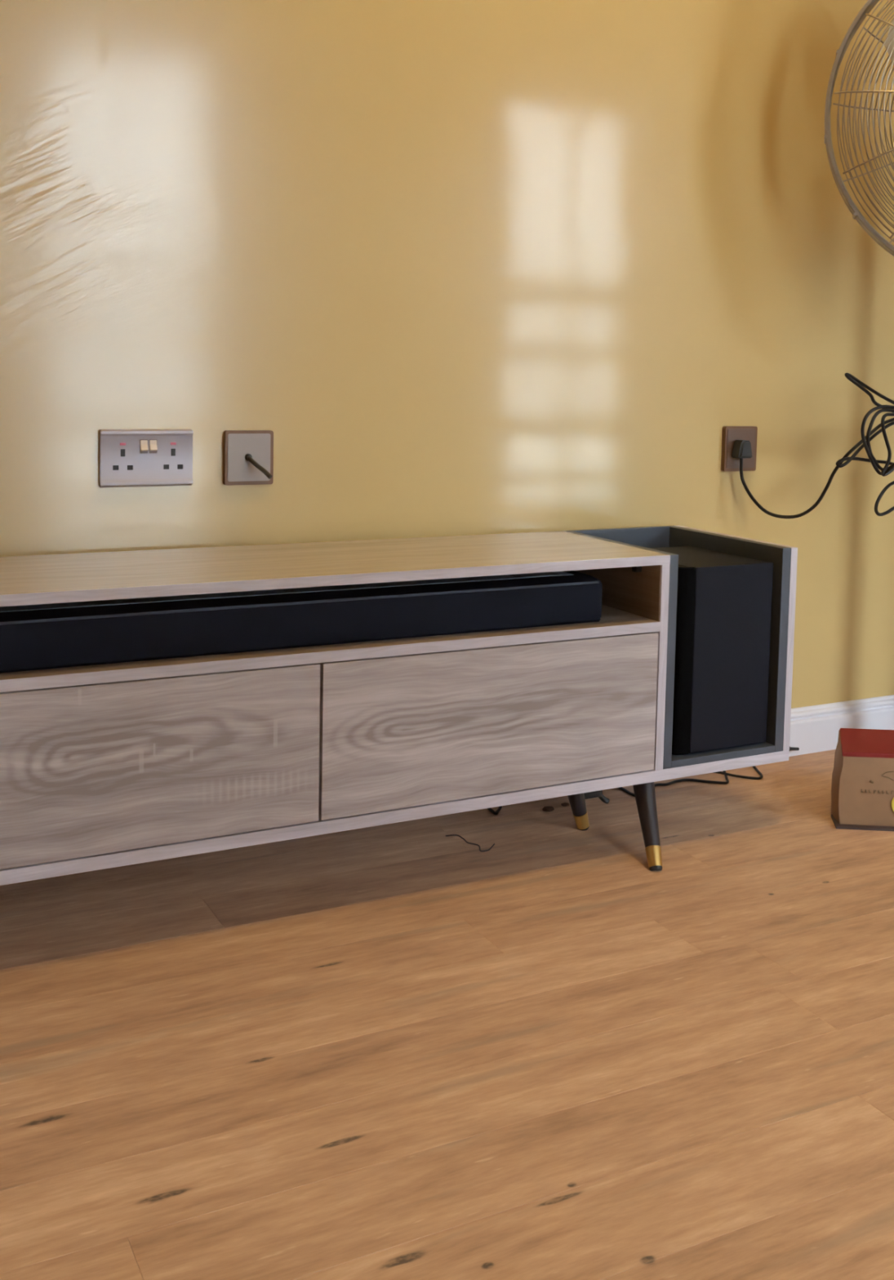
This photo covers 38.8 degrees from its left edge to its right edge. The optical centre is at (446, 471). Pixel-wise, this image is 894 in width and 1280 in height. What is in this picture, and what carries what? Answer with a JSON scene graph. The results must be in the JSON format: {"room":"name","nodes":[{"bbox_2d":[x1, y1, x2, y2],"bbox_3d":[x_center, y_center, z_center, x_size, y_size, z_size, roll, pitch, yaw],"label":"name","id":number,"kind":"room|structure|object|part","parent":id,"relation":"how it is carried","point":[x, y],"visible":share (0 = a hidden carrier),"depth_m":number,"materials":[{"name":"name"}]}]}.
{"room":"living room","nodes":[
{"label":"living room","id":0,"kind":"room"},
{"bbox_2d":[0,0,893,708],"bbox_3d":[0.422,-0.831,2.443,5.700,2.850,0.120,-1,5,-27],"label":"wall","id":1,"kind":"structure","parent":0,"point":[469,267],"depth_m":2.21,"materials":[{"name":"yellow paint"}]},
{"bbox_2d":[99,429,193,487],"bbox_3d":[-0.468,-0.021,1.982,0.144,0.089,0.015,-1,5,-27],"label":"double socket","id":2,"kind":"object","parent":1,"relation":"attached to","point":[127,457],"visible":1,"depth_m":1.98,"materials":[{"name":"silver metal"}]},
{"bbox_2d":[140,440,148,450],"bbox_3d":[-0.470,-0.041,1.974,0.011,0.017,0.007,-1,5,-27],"label":"rocker switch","id":3,"kind":"object","parent":2,"relation":"attached to","point":[144,443],"depth_m":1.97,"materials":[{"name":"beige plastic"}]},
{"bbox_2d":[149,440,157,450],"bbox_3d":[-0.457,-0.041,1.981,0.011,0.017,0.007,-1,5,-27],"label":"rocker switch","id":4,"kind":"object","parent":2,"relation":"attached to","point":[153,443],"depth_m":1.98,"materials":[{"name":"beige plastic"}]},
{"bbox_2d":[222,430,273,485],"bbox_3d":[-0.321,-0.023,2.057,0.081,0.088,0.015,-1,5,-27],"label":"outlet","id":5,"kind":"object","parent":1,"relation":"attached to","point":[237,469],"visible":0.98,"depth_m":2.05,"materials":[{"name":"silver metal"}]},
{"bbox_2d":[246,455,271,479],"bbox_3d":[-0.301,-0.008,2.036,0.052,0.036,0.010,4,5,34],"label":"coaxial cable","id":6,"kind":"object","parent":5,"relation":"attached to","point":[249,458],"visible":1,"depth_m":2.03,"materials":[{"name":"brown plastic"}]},
{"bbox_2d":[720,426,757,471],"bbox_3d":[0.580,-0.046,2.519,0.080,0.089,0.012,-1,5,-27],"label":"socket","id":7,"kind":"object","parent":1,"relation":"attached to","point":[730,434],"visible":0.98,"depth_m":2.51,"materials":[{"name":"brown metal"}]},
{"bbox_2d":[788,694,893,756],"bbox_3d":[0.425,0.547,2.490,5.500,0.096,0.017,-1,5,-27],"label":"baseboard","id":8,"kind":"structure","parent":1,"relation":"attached to","point":[813,728],"depth_m":2.68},
{"bbox_2d":[0,749,893,1279],"bbox_3d":[1.250,0.797,0.890,5.700,0.120,3.846,-1,5,-27],"label":"floor","id":9,"kind":"structure","parent":0,"point":[409,1050],"depth_m":1.47,"materials":[{"name":"brown wood"}]},
{"bbox_2d":[0,525,797,885],"bbox_3d":[-0.255,0.383,1.895,1.765,0.499,0.386,-1,5,-27],"label":"tv cabinet","id":10,"kind":"object","parent":9,"relation":"on","point":[107,766],"visible":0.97,"depth_m":1.82,"materials":[{"name":"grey wood"}]},
{"bbox_3d":[-0.440,0.386,1.659,0.578,0.224,0.017,-1,5,-27],"label":"door","id":11,"kind":"part","parent":10,"relation":"part of","materials":[{"name":"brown wood"}]},
{"bbox_2d":[0,570,602,673],"bbox_3d":[-0.234,0.210,1.828,1.044,0.072,0.088,-1,5,-27],"label":"soundbar","id":12,"kind":"object","parent":10,"relation":"on","point":[37,637],"visible":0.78,"depth_m":1.79,"materials":[{"name":"black plastic"}]},
{"bbox_3d":[0.139,0.165,2.039,0.083,0.001,0.032,-1,5,-27],"label":"touch panel","id":13,"kind":"part","parent":12,"relation":"part of","materials":[{"name":"black plastic"}]},
{"bbox_2d":[0,604,658,679],"bbox_3d":[-0.382,0.249,1.846,1.466,0.016,0.316,-1,5,-27],"label":"shelf","id":14,"kind":"object","parent":10,"relation":"attached to","point":[619,624],"depth_m":1.82,"materials":[{"name":"brown wood"}]},
{"bbox_3d":[0.077,0.375,1.924,0.576,0.224,0.017,-1,5,-27],"label":"door","id":15,"kind":"part","parent":10,"relation":"part of","materials":[{"name":"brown wood"}]},
{"bbox_3d":[0.215,0.538,2.170,0.058,0.104,0.037,-1,5,-27],"label":"leg","id":16,"kind":"part","parent":10,"relation":"part of","materials":[{"name":"black wood"}]},
{"bbox_3d":[0.322,0.548,2.062,0.037,0.114,0.097,1,5,-2],"label":"leg","id":17,"kind":"part","parent":10,"relation":"part of","materials":[{"name":"black wood"}]},
{"bbox_3d":[0.273,0.304,2.193,0.016,0.337,0.326,-1,5,-27],"label":"divider panel","id":18,"kind":"part","parent":10,"relation":"part of","materials":[{"name":"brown wood"}]},
{"bbox_2d":[650,546,773,755],"bbox_3d":[0.412,0.303,2.220,0.197,0.315,0.224,-1,5,-27],"label":"subwoofer","id":19,"kind":"object","parent":10,"relation":"on","point":[724,600],"visible":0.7,"depth_m":2.12,"materials":[{"name":"black wood"}]},
{"bbox_3d":[0.475,0.310,2.133,0.163,0.311,0.011,-1,5,-27],"label":"panel","id":20,"kind":"part","parent":19,"relation":"part of","materials":[{"name":"black fabric"}]},
{"bbox_3d":[0.512,0.291,2.315,0.014,0.352,0.326,-1,5,-27],"label":"panel","id":21,"kind":"part","parent":10,"relation":"part of","materials":[{"name":"brown wood"}]},
{"bbox_2d":[445,834,494,851],"bbox_3d":[0.042,0.616,2.118,0.040,0.002,0.093,-3,6,-41],"label":"thread","id":22,"kind":"object","parent":9,"relation":"on","point":[451,834],"visible":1,"depth_m":2.11},
{"bbox_2d":[487,805,502,814],"bbox_3d":[0.091,0.599,2.275,0.039,0.012,0.049,-1,5,-27],"label":"cable","id":23,"kind":"object","parent":9,"relation":"on","point":[499,809],"visible":0.59,"depth_m":2.26,"materials":[{"name":"black plastic"}]},
{"bbox_2d":[542,806,554,811],"bbox_3d":[0.181,0.603,2.271,0.022,0.009,0.019,-1,5,-27],"label":"scrap","id":24,"kind":"object","parent":9,"relation":"on","point":[544,808],"visible":1,"depth_m":2.27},
{"bbox_2d":[560,802,568,806],"bbox_3d":[0.214,0.602,2.301,0.015,0.006,0.013,1,5,-3],"label":"scrap","id":25,"kind":"object","parent":9,"relation":"on","point":[564,804],"visible":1,"depth_m":2.30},
{"bbox_2d":[583,790,608,804],"bbox_3d":[0.254,0.538,2.264,0.065,0.108,0.043,-1,5,-27],"label":"cable","id":26,"kind":"object","parent":9,"relation":"on","point":[598,793],"visible":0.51,"depth_m":2.25,"materials":[{"name":"black plastic"}]},
{"bbox_2d":[616,770,728,796],"bbox_3d":[0.429,0.589,2.428,0.292,0.023,0.085,-1,5,-27],"label":"cable","id":27,"kind":"object","parent":9,"relation":"on","point":[726,781],"visible":0.62,"depth_m":2.44,"materials":[{"name":"black plastic"}]},
{"bbox_2d":[711,765,763,779],"bbox_3d":[0.561,0.585,2.498,0.140,0.025,0.090,-1,5,-27],"label":"cable","id":28,"kind":"object","parent":9,"relation":"on","point":[754,767],"visible":0.61,"depth_m":2.48,"materials":[{"name":"black plastic"}]},
{"bbox_2d":[789,746,799,751],"bbox_3d":[0.647,0.578,2.583,0.179,0.029,0.013,-1,5,-28],"label":"cable","id":29,"kind":"object","parent":9,"relation":"on","point":[790,748],"visible":0.08,"depth_m":2.62,"materials":[{"name":"black rubber"}]},
{"bbox_2d":[731,0,893,518],"bbox_3d":[0.952,-0.174,2.343,0.562,1.577,0.619,-1,5,-27],"label":"pedestal fan","id":30,"kind":"object","parent":9,"relation":"on","point":[741,449],"visible":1,"depth_m":2.34,"materials":[{"name":"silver metal"}]},
{"bbox_3d":[0.822,-0.050,2.426,0.492,0.293,0.158,1,4,-1],"label":"power cord","id":31,"kind":"part","parent":30,"relation":"part of","materials":[{"name":"black plastic"}]},
{"bbox_3d":[0.892,-0.781,2.246,0.226,0.216,0.050,2,5,9],"label":"blade","id":32,"kind":"part","parent":30,"relation":"part of","materials":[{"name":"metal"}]},
{"bbox_2d":[831,728,893,831],"bbox_3d":[0.812,0.552,2.282,0.255,0.134,0.170,1,5,4],"label":"paper bag","id":33,"kind":"object","parent":9,"relation":"on","point":[862,783],"visible":1,"depth_m":2.22,"materials":[{"name":"brown paper"}]},
{"bbox_3d":[0.817,0.489,2.282,0.249,0.007,0.157,1,5,3],"label":"lid","id":34,"kind":"part","parent":33,"relation":"part of","materials":[{"name":"red paper"}]}
]}

